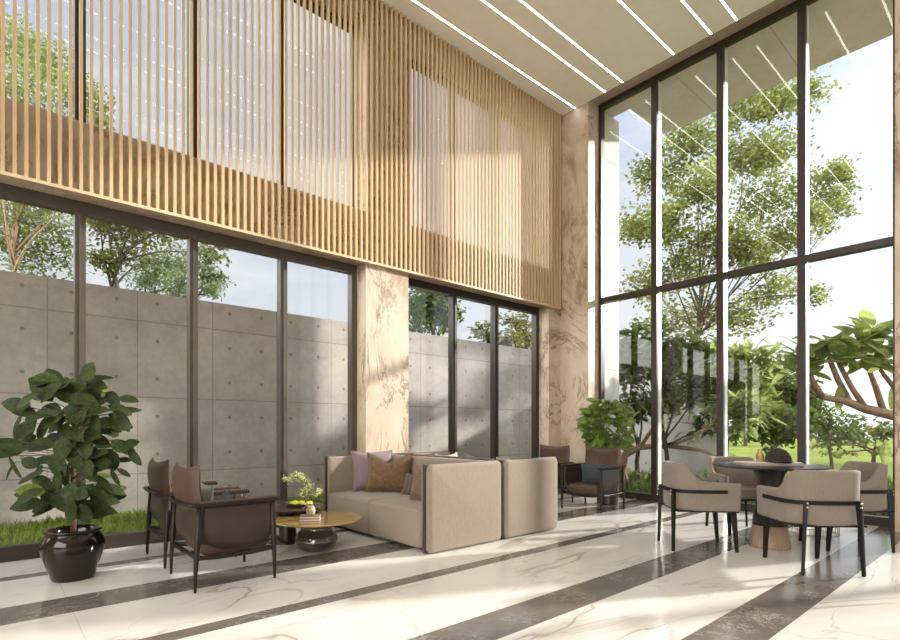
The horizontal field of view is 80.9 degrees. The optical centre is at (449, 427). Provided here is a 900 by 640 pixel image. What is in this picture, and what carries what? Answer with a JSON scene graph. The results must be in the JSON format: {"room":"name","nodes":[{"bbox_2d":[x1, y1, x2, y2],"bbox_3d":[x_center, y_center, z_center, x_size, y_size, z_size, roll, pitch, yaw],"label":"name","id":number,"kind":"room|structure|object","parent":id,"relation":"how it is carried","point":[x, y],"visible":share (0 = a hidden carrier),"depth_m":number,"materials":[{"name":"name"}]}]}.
{"room":"lobby","nodes":[
{"label":"lobby","id":0,"kind":"room"},
{"bbox_2d":[0,0,560,493],"bbox_3d":[-3.224,-2.220,4.518,13.100,6.600,0.355,0,0,-41],"label":"wall","id":1,"kind":"structure","parent":0,"point":[382,293],"depth_m":6.28,"materials":[{"name":"stone"}]},
{"bbox_2d":[0,182,356,562],"bbox_3d":[-3.360,-0.443,4.491,5.860,3.045,0.112,0,0,-41],"label":"window","id":2,"kind":"structure","parent":1,"relation":"in","point":[81,210],"depth_m":5.17,"materials":[{"name":"brown metal"}]},
{"bbox_2d":[74,0,353,206],"bbox_3d":[-3.360,-3.705,4.491,5.860,2.290,0.112,0,0,-41],"label":"window","id":3,"kind":"structure","parent":1,"relation":"in","point":[76,2],"depth_m":5.18,"materials":[{"name":"brown metal"}]},
{"bbox_2d":[0,0,561,309],"bbox_3d":[-1.996,-3.529,5.316,10.120,3.182,0.060,0,0,-41],"label":"slatted screen","id":4,"kind":"object","parent":1,"relation":"attached to","point":[529,108],"visible":1,"depth_m":6.14,"materials":[{"name":"brown wood"}]},
{"bbox_2d":[412,59,517,251],"bbox_3d":[0.355,-3.705,7.743,2.765,2.290,0.112,0,0,-41],"label":"window","id":5,"kind":"structure","parent":1,"relation":"in","point":[412,59],"depth_m":7.45,"materials":[{"name":"clear glass"}]},
{"bbox_2d":[409,278,538,458],"bbox_3d":[0.372,-0.443,7.758,2.809,3.045,0.112,0,0,-41],"label":"window","id":6,"kind":"structure","parent":1,"relation":"in","point":[453,294],"depth_m":7.99,"materials":[{"name":"brown metal"}]},
{"bbox_2d":[0,494,899,639],"bbox_3d":[0.827,1.140,0.104,13.382,0.120,12.068,0,0,-41],"label":"floor","id":7,"kind":"structure","parent":0,"point":[607,575],"depth_m":3.53,"materials":[{"name":"stone"}]},
{"bbox_2d":[0,362,141,582],"bbox_3d":[-2.751,0.316,3.804,0.917,1.529,0.858,0,0,-31],"label":"rubber plant","id":8,"kind":"object","parent":7,"relation":"on","point":[73,552],"visible":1,"depth_m":3.67,"materials":[{"name":"green plant"}]},
{"bbox_2d":[143,458,240,567],"bbox_3d":[-2.199,0.662,4.465,0.618,0.835,0.648,0,0,-41],"label":"lounge chair","id":9,"kind":"object","parent":7,"relation":"on","point":[159,488],"visible":0.5,"depth_m":4.18,"materials":[{"name":"brown wood"}]},
{"bbox_2d":[150,489,172,526],"bbox_3d":[-2.203,0.703,4.462,0.528,0.369,0.609,0,0,-41],"label":"tub","id":10,"kind":"object","parent":9,"relation":"in","point":[160,506],"depth_m":4.17,"materials":[{"name":"brown leather"}]},
{"bbox_2d":[167,461,279,593],"bbox_3d":[-1.670,0.662,3.848,0.618,0.835,0.648,0,0,-41],"label":"lounge chair","id":11,"kind":"object","parent":7,"relation":"on","point":[239,526],"visible":0.97,"depth_m":3.63,"materials":[{"name":"brown leather"}]},
{"bbox_2d":[201,483,214,500],"bbox_3d":[-1.795,0.568,3.812,0.115,0.343,0.368,0,0,-41],"label":"throw pillow","id":12,"kind":"object","parent":11,"relation":"on","point":[207,491],"visible":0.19,"depth_m":3.71,"materials":[{"name":"grey fabric"}]},
{"bbox_2d":[175,493,270,552],"bbox_3d":[-1.673,0.703,3.845,0.528,0.369,0.609,0,0,-41],"label":"tub","id":13,"kind":"object","parent":11,"relation":"in","point":[236,526],"depth_m":3.63,"materials":[{"name":"brown leather"}]},
{"bbox_2d":[220,489,234,499],"bbox_3d":[-1.623,0.601,3.795,0.122,0.278,0.367,0,0,-33],"label":"throw pillow","id":14,"kind":"object","parent":11,"relation":"on","point":[225,495],"visible":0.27,"depth_m":3.77,"materials":[{"name":"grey fabric"}]},
{"bbox_2d":[267,501,323,544],"bbox_3d":[-1.556,0.912,5.057,0.684,0.336,0.684,0,0,-41],"label":"side table","id":15,"kind":"object","parent":7,"relation":"on","point":[287,535],"visible":0.48,"depth_m":4.98,"materials":[{"name":"paint"}]},
{"bbox_2d":[287,502,313,506],"bbox_3d":[-1.416,0.729,5.006,0.220,0.030,0.130,0,0,0],"label":"tray","id":16,"kind":"object","parent":15,"relation":"on","point":[292,504],"depth_m":4.94,"materials":[{"name":"brown wood"}]},
{"bbox_2d":[282,471,323,506],"bbox_3d":[-1.403,0.571,5.007,0.400,0.345,0.144,0,0,3],"label":"bonsai","id":17,"kind":"object","parent":15,"relation":"on","point":[294,503],"visible":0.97,"depth_m":5.00,"materials":[{"name":"plant"}]},
{"bbox_2d":[276,511,360,551],"bbox_3d":[-1.190,0.940,4.699,0.794,0.280,0.794,0,0,-41],"label":"coffee table","id":18,"kind":"object","parent":7,"relation":"on","point":[319,536],"visible":0.8,"depth_m":4.57,"materials":[{"name":"paint"}]},
{"bbox_2d":[299,517,320,521],"bbox_3d":[-1.210,0.789,4.570,0.170,0.022,0.120,0,0,-5],"label":"book","id":19,"kind":"object","parent":18,"relation":"on","point":[300,520],"visible":0.66,"depth_m":4.51,"materials":[{"name":"beige paper"}]},
{"bbox_2d":[299,514,320,518],"bbox_3d":[-1.210,0.767,4.570,0.170,0.022,0.120,0,0,-8],"label":"book","id":20,"kind":"object","parent":19,"relation":"on","point":[302,516],"visible":0.96,"depth_m":4.52,"materials":[{"name":"brown paper"}]},
{"bbox_2d":[304,503,315,515],"bbox_3d":[-1.222,0.705,4.576,0.113,0.102,0.080,0,0,10],"label":"pot","id":21,"kind":"object","parent":20,"relation":"on","point":[310,510],"visible":1,"depth_m":4.55,"materials":[{"name":"ceramic"}]},
{"bbox_2d":[294,527,337,551],"bbox_3d":[-1.190,0.951,4.699,0.376,0.258,0.376,0,0,-41],"label":"table base","id":22,"kind":"object","parent":18,"relation":"attached to","point":[320,539],"depth_m":4.57,"materials":[{"name":"brown glass"}]},
{"bbox_2d":[325,453,500,553],"bbox_3d":[-0.454,0.694,5.457,0.925,0.772,1.868,0,0,-41],"label":"sofa","id":23,"kind":"object","parent":7,"relation":"on","point":[459,506],"visible":0.86,"depth_m":4.83,"materials":[{"name":"fabric"}]},
{"bbox_2d":[329,490,409,533],"bbox_3d":[-0.773,0.875,5.718,0.780,0.340,0.810,0,0,-41],"label":"seat cushion","id":24,"kind":"object","parent":23,"relation":"on","point":[358,502],"depth_m":5.44,"materials":[{"name":"fabric"}]},
{"bbox_2d":[351,450,391,490],"bbox_3d":[-0.880,0.482,6.006,0.488,0.461,0.213,0,0,-21],"label":"throw pillow","id":25,"kind":"object","parent":23,"relation":"on","point":[360,459],"visible":0.56,"depth_m":5.91,"materials":[{"name":"pink fabric"}]},
{"bbox_2d":[365,453,412,491],"bbox_3d":[-0.674,0.493,5.826,0.527,0.440,0.264,0,0,7],"label":"throw pillow","id":26,"kind":"object","parent":23,"relation":"on","point":[383,475],"visible":0.92,"depth_m":5.74,"materials":[{"name":"brown fabric"}]},
{"bbox_2d":[370,496,421,547],"bbox_3d":[-0.238,0.875,5.108,0.780,0.340,0.810,0,0,-41],"label":"seat cushion","id":27,"kind":"object","parent":23,"relation":"on","point":[398,519],"depth_m":4.83,"materials":[{"name":"fabric"}]},
{"bbox_2d":[400,473,414,494],"bbox_3d":[-0.345,0.599,5.536,0.387,0.228,0.137,0,0,35],"label":"throw pillow","id":28,"kind":"object","parent":23,"relation":"on","point":[406,490],"visible":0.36,"depth_m":5.56,"materials":[{"name":"fabric"}]},
{"bbox_2d":[409,465,421,499],"bbox_3d":[-0.225,0.544,5.059,0.407,0.359,0.184,0,0,43],"label":"throw pillow","id":29,"kind":"object","parent":23,"relation":"on","point":[416,490],"visible":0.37,"depth_m":5.05,"materials":[{"name":"brown fabric"}]},
{"bbox_2d":[396,451,556,537],"bbox_3d":[0.242,0.694,6.066,0.845,0.772,1.868,0,0,-41],"label":"sofa","id":30,"kind":"object","parent":7,"relation":"on","point":[528,485],"visible":0.48,"depth_m":5.33,"materials":[{"name":"fabric"}]},
{"bbox_2d":[435,452,457,456],"bbox_3d":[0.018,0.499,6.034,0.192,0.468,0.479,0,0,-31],"label":"book","id":31,"kind":"object","parent":30,"relation":"on","point":[454,454],"visible":0.09,"depth_m":5.87,"materials":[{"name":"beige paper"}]},
{"bbox_2d":[540,444,573,502],"bbox_3d":[1.382,0.662,7.696,0.618,0.835,0.648,0,0,-41],"label":"lounge chair","id":32,"kind":"object","parent":7,"relation":"on","point":[562,453],"visible":0.27,"depth_m":7.73,"materials":[{"name":"brown wood"}]},
{"bbox_2d":[557,465,561,486],"bbox_3d":[1.386,0.703,7.699,0.528,0.369,0.609,0,0,-41],"label":"armchair","id":33,"kind":"object","parent":32,"relation":"in","point":[559,469],"depth_m":7.44,"materials":[{"name":"brown leather"}]},
{"bbox_2d":[559,446,625,513],"bbox_3d":[1.917,0.662,7.067,0.618,0.835,0.648,0,0,-41],"label":"lounge chair","id":34,"kind":"object","parent":7,"relation":"on","point":[571,474],"visible":0.85,"depth_m":7.01,"materials":[{"name":"brown wood"}]},
{"bbox_2d":[564,466,619,494],"bbox_3d":[1.920,0.703,7.070,0.528,0.369,0.609,0,0,-41],"label":"armchair","id":35,"kind":"object","parent":34,"relation":"in","point":[609,475],"depth_m":6.89,"materials":[{"name":"brown leather"}]},
{"bbox_2d":[580,463,605,482],"bbox_3d":[1.901,0.603,6.977,0.367,0.274,0.118,0,0,42],"label":"throw pillow","id":36,"kind":"object","parent":34,"relation":"on","point":[590,473],"visible":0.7,"depth_m":6.96,"materials":[{"name":"teal fabric"}]},
{"bbox_2d":[576,398,638,504],"bbox_3d":[2.255,0.320,7.558,0.872,1.521,0.914,0,0,-41],"label":"potted plant","id":37,"kind":"object","parent":7,"relation":"on","point":[597,412],"visible":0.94,"depth_m":7.41,"materials":[{"name":"green plant"}]},
{"bbox_2d":[657,461,740,552],"bbox_3d":[2.240,0.696,4.814,0.568,0.768,0.566,0,0,5],"label":"dining chair","id":38,"kind":"object","parent":7,"relation":"on","point":[681,490],"visible":1,"depth_m":4.58,"materials":[{"name":"fabric"}]},
{"bbox_2d":[705,456,757,535],"bbox_3d":[3.026,0.696,5.541,0.566,0.768,0.568,0,0,4],"label":"dining chair","id":39,"kind":"object","parent":7,"relation":"on","point":[746,478],"visible":0.4,"depth_m":5.70,"materials":[{"name":"fabric"}]},
{"bbox_2d":[713,462,831,550],"bbox_3d":[2.913,0.709,4.810,0.930,0.743,0.930,0,0,-41],"label":"dining table","id":40,"kind":"object","parent":7,"relation":"on","point":[772,476],"visible":0.6,"depth_m":4.69,"materials":[{"name":"wood"}]},
{"bbox_2d":[733,461,803,465],"bbox_3d":[2.868,0.321,4.770,0.500,0.032,0.240,0,0,0],"label":"tray","id":41,"kind":"object","parent":40,"relation":"on","point":[743,463],"visible":0.85,"depth_m":4.65,"materials":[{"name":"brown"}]},
{"bbox_2d":[756,449,763,461],"bbox_3d":[2.837,0.248,4.829,0.072,0.113,0.072,0,0,1],"label":"figurine","id":42,"kind":"object","parent":41,"relation":"on","point":[759,456],"visible":0.99,"depth_m":4.80,"materials":[{"name":"gold metal"}]},
{"bbox_2d":[764,448,792,462],"bbox_3d":[2.928,0.242,4.710,0.224,0.125,0.224,0,0,-41],"label":"dome","id":43,"kind":"object","parent":41,"relation":"on","point":[778,455],"visible":1,"depth_m":4.64,"materials":[{"name":"stone"}]},
{"bbox_2d":[756,470,866,576],"bbox_3d":[2.813,0.696,4.113,0.566,0.768,0.568,0,0,4],"label":"dining chair","id":44,"kind":"object","parent":7,"relation":"on","point":[818,499],"visible":1,"depth_m":3.87,"materials":[{"name":"fabric"}]},
{"bbox_2d":[798,461,894,552],"bbox_3d":[3.599,0.696,4.810,0.568,0.768,0.566,0,0,5],"label":"dining chair","id":45,"kind":"object","parent":7,"relation":"on","point":[874,493],"visible":0.45,"depth_m":4.57,"materials":[{"name":"fabric"}]},
{"bbox_2d":[378,0,774,115],"bbox_3d":[0.793,-5.145,-0.080,13.088,0.050,11.835,0,0,-41],"label":"ceiling","id":46,"kind":"structure","parent":0,"point":[604,29],"depth_m":6.85,"materials":[{"name":"paint"}]},
{"bbox_2d":[412,0,575,108],"bbox_3d":[-2.426,-5.117,4.571,11.770,0.005,0.034,0,0,-41],"label":"recessed light","id":47,"kind":"object","parent":46,"relation":"in","point":[415,1],"visible":1,"depth_m":7.13,"materials":[{"name":"white plastic"}]},
{"bbox_2d":[481,0,605,91],"bbox_3d":[-2.067,-5.117,4.160,11.770,0.005,0.034,0,0,-41],"label":"recessed light","id":48,"kind":"object","parent":46,"relation":"in","point":[483,1],"visible":1,"depth_m":7.02,"materials":[{"name":"white plastic"}]},
{"bbox_2d":[518,0,623,82],"bbox_3d":[-1.872,-5.117,3.937,11.770,0.005,0.034,0,0,-41],"label":"recessed light","id":49,"kind":"object","parent":46,"relation":"in","point":[521,1],"visible":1,"depth_m":6.95,"materials":[{"name":"white plastic"}]},
{"bbox_2d":[617,0,674,54],"bbox_3d":[-1.360,-5.117,3.353,11.770,0.005,0.034,0,0,-41],"label":"recessed light","id":50,"kind":"object","parent":46,"relation":"in","point":[621,2],"visible":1,"depth_m":6.69,"materials":[{"name":"white plastic"}]},
{"bbox_2d":[680,0,712,34],"bbox_3d":[-1.033,-5.117,2.979,11.770,0.005,0.034,0,0,-41],"label":"recessed light","id":51,"kind":"object","parent":46,"relation":"in","point":[685,4],"visible":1,"depth_m":6.56,"materials":[{"name":"white plastic"}]},
{"bbox_2d":[719,0,737,20],"bbox_3d":[-0.829,-5.117,2.746,11.770,0.005,0.034,0,0,-41],"label":"recessed light","id":52,"kind":"object","parent":46,"relation":"in","point":[724,4],"visible":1,"depth_m":6.45,"materials":[{"name":"white plastic"}]},
{"bbox_2d":[605,112,618,439],"bbox_3d":[2.519,-2.005,8.947,0.523,6.370,0.455,0,0,-41],"label":"wall","id":53,"kind":"structure","parent":0,"point":[611,124],"depth_m":8.80,"materials":[{"name":"paint"}]},
{"bbox_2d":[561,0,899,531],"bbox_3d":[5.764,-2.055,4.515,0.422,6.270,12.200,0,0,-41],"label":"wall","id":54,"kind":"structure","parent":0,"point":[579,126],"depth_m":8.42,"materials":[{"name":"stone"}]},
{"bbox_2d":[592,0,795,104],"bbox_3d":[5.708,-5.430,4.465,0.572,0.480,12.200,0,0,-41],"label":"trim","id":55,"kind":"structure","parent":54,"relation":"attached to","point":[768,9],"depth_m":7.20,"materials":[{"name":"stone"}]},
{"bbox_2d":[598,0,894,527],"bbox_3d":[3.658,-2.055,7.142,0.150,6.270,3.762,0,0,-41],"label":"window","id":56,"kind":"structure","parent":54,"relation":"in","point":[803,258],"depth_m":7.09,"materials":[{"name":"brown metal"}]},
{"bbox_2d":[605,0,892,133],"bbox_3d":[6.759,-5.345,4.787,1.423,0.350,12.300,0,0,-41],"label":"roof overhang","id":57,"kind":"object","parent":54,"relation":"attached to","point":[765,59],"visible":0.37,"depth_m":7.38,"materials":[{"name":"concrete"}]},
{"label":"outside","id":58,"kind":"structure","parent":0,"visible":0},
{"bbox_2d":[729,437,892,481],"bbox_3d":[3.287,1.425,22.813,115.000,0.510,150.000,0,0,-41],"label":"ground","id":59,"kind":"structure","parent":58,"point":[751,449],"depth_m":24.21,"materials":[{"name":"green plant"}]},
{"bbox_2d":[0,4,116,279],"bbox_3d":[-9.109,-4.093,11.428,4.747,10.528,3.351,0,0,24],"label":"tree","id":60,"kind":"object","parent":59,"relation":"on","point":[11,242],"visible":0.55,"depth_m":11.50,"materials":[{"name":"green plant"}]},
{"bbox_2d":[68,214,236,292],"bbox_3d":[-7.729,-2.631,13.465,4.878,7.628,2.766,0,0,-6],"label":"tree","id":61,"kind":"object","parent":59,"relation":"on","point":[114,264],"visible":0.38,"depth_m":13.25,"materials":[{"name":"green plant"}]},
{"bbox_2d":[0,492,324,545],"bbox_3d":[-2.283,1.055,6.710,10.541,0.230,1.595,0,0,-41],"label":"grass","id":62,"kind":"structure","parent":59,"relation":"on","point":[18,533],"depth_m":5.41,"materials":[{"name":"green plant"}]},
{"bbox_2d":[121,240,230,302],"bbox_3d":[-6.299,-1.656,12.524,2.411,5.674,2.769,0,0,-41],"label":"tree","id":63,"kind":"object","parent":59,"relation":"on","point":[172,268],"visible":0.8,"depth_m":12.41,"materials":[{"name":"green plant"}]},
{"bbox_2d":[0,270,530,524],"bbox_3d":[-3.473,-0.253,6.928,15.900,2.865,0.200,0,0,-41],"label":"wall","id":64,"kind":"structure","parent":59,"relation":"on","point":[138,339],"depth_m":7.16,"materials":[{"name":"concrete"}]},
{"bbox_2d":[729,426,760,445],"bbox_3d":[19.244,0.318,34.312,3.760,1.894,2.237,0,0,-41],"label":"bush","id":65,"kind":"object","parent":59,"relation":"on","point":[735,437],"visible":0.23,"depth_m":33.95,"materials":[{"name":"green plant"}]},
{"bbox_2d":[619,65,871,341],"bbox_3d":[7.429,-4.076,13.362,6.812,10.506,3.234,0,0,-15],"label":"tree","id":66,"kind":"object","parent":59,"relation":"on","point":[772,102],"visible":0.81,"depth_m":12.94,"materials":[{"name":"green plant"}]},
{"bbox_2d":[729,356,827,453],"bbox_3d":[8.105,-0.369,13.283,3.404,3.082,2.539,0,0,-41],"label":"leafy shrub","id":67,"kind":"object","parent":59,"relation":"on","point":[781,433],"visible":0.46,"depth_m":12.35,"materials":[{"name":"green plant"}]},
{"bbox_2d":[809,427,833,442],"bbox_3d":[27.931,0.387,40.301,3.077,1.781,2.362,0,0,-41],"label":"bush","id":68,"kind":"object","parent":59,"relation":"on","point":[823,437],"visible":0.16,"depth_m":39.93,"materials":[{"name":"green plant"}]},
{"bbox_2d":[809,394,886,468],"bbox_3d":[10.932,-0.090,15.135,2.730,2.524,2.376,0,0,-41],"label":"leafy shrub","id":69,"kind":"object","parent":59,"relation":"on","point":[842,433],"visible":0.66,"depth_m":14.98,"materials":[{"name":"green plant"}]},
{"bbox_2d":[809,425,892,462],"bbox_3d":[12.894,0.533,17.065,3.046,1.300,1.450,0,0,5],"label":"young tree","id":70,"kind":"object","parent":59,"relation":"on","point":[873,452],"visible":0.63,"depth_m":16.91,"materials":[{"name":"green plant"}]},
{"bbox_2d":[841,424,867,440],"bbox_3d":[34.907,0.429,45.906,3.949,1.943,1.983,0,0,-30],"label":"bush","id":71,"kind":"object","parent":59,"relation":"on","point":[854,424],"visible":0.07,"depth_m":45.90,"materials":[{"name":"green plant"}]},
{"bbox_2d":[866,420,892,441],"bbox_3d":[36.315,0.281,44.172,2.878,1.980,2.588,0,0,-41],"label":"bush","id":72,"kind":"object","parent":59,"relation":"on","point":[887,434],"visible":0.61,"depth_m":43.88,"materials":[{"name":"green plant"}]},
{"bbox_3d":[6.877,1.165,7.350,4.968,0.030,26.000,0,0,-41],"label":"garden bed","id":73,"kind":"object","parent":59,"relation":"on","visible":0},
{"bbox_2d":[409,288,469,335],"bbox_3d":[-0.641,-1.306,13.656,1.765,4.962,2.503,0,0,-31],"label":"tree","id":74,"kind":"object","parent":73,"relation":"on","point":[426,305],"visible":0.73,"depth_m":13.27,"materials":[{"name":"green plant"}]},
{"bbox_2d":[467,310,530,349],"bbox_3d":[1.655,-1.155,14.972,2.496,4.663,1.593,0,0,-41],"label":"tree","id":75,"kind":"object","parent":73,"relation":"on","point":[514,338],"visible":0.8,"depth_m":14.86,"materials":[{"name":"green plant"}]},
{"bbox_2d":[620,468,650,484],"bbox_3d":[3.442,0.934,9.336,0.802,0.481,0.807,0,0,-41],"label":"plant","id":76,"kind":"object","parent":73,"relation":"on","point":[644,477],"visible":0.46,"depth_m":9.35,"materials":[{"name":"green plant"}]},
{"bbox_2d":[628,468,650,478],"bbox_3d":[3.292,0.927,9.876,0.700,0.493,0.942,0,0,-41],"label":"plant","id":77,"kind":"object","parent":73,"relation":"on","point":[629,469],"visible":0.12,"depth_m":9.83,"materials":[{"name":"green plant"}]},
{"bbox_2d":[619,318,679,480],"bbox_3d":[3.616,-0.497,10.139,1.940,3.349,1.603,0,0,-41],"label":"leafy shrub","id":78,"kind":"object","parent":73,"relation":"on","point":[634,352],"visible":0.74,"depth_m":9.90,"materials":[{"name":"green plant"}]},
{"bbox_2d":[619,372,715,474],"bbox_3d":[4.090,-0.045,12.180,0.200,2.450,4.260,0,0,-41],"label":"wall","id":79,"kind":"structure","parent":73,"relation":"on","point":[696,461],"depth_m":11.16,"materials":[{"name":"concrete"}]},
{"bbox_2d":[619,396,736,485],"bbox_3d":[3.954,0.307,9.275,1.998,1.771,0.851,0,0,34],"label":"tree","id":80,"kind":"object","parent":73,"relation":"on","point":[642,446],"visible":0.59,"depth_m":9.28,"materials":[{"name":"brown plant"}]},
{"bbox_2d":[644,328,735,460],"bbox_3d":[4.444,-0.358,9.938,1.804,3.066,1.994,0,0,-41],"label":"tree","id":81,"kind":"object","parent":73,"relation":"on","point":[684,364],"visible":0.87,"depth_m":9.65,"materials":[{"name":"green plant"}]},
{"bbox_2d":[694,336,787,455],"bbox_3d":[5.152,-0.218,9.249,1.641,2.779,2.288,0,0,19],"label":"tree","id":82,"kind":"object","parent":73,"relation":"on","point":[749,394],"visible":0.79,"depth_m":9.05,"materials":[{"name":"green plant"}]},
{"bbox_2d":[619,468,892,516],"bbox_3d":[7.051,1.030,10.185,8.395,0.280,7.252,0,0,-41],"label":"grass","id":83,"kind":"structure","parent":73,"relation":"on","point":[635,486],"depth_m":8.96,"materials":[{"name":"green plant"}]},
{"bbox_2d":[770,303,892,463],"bbox_3d":[6.634,-0.438,8.398,3.028,3.228,1.161,0,0,0],"label":"frangipani tree","id":84,"kind":"object","parent":73,"relation":"on","point":[845,349],"visible":0.83,"depth_m":8.34,"materials":[{"name":"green plant"}]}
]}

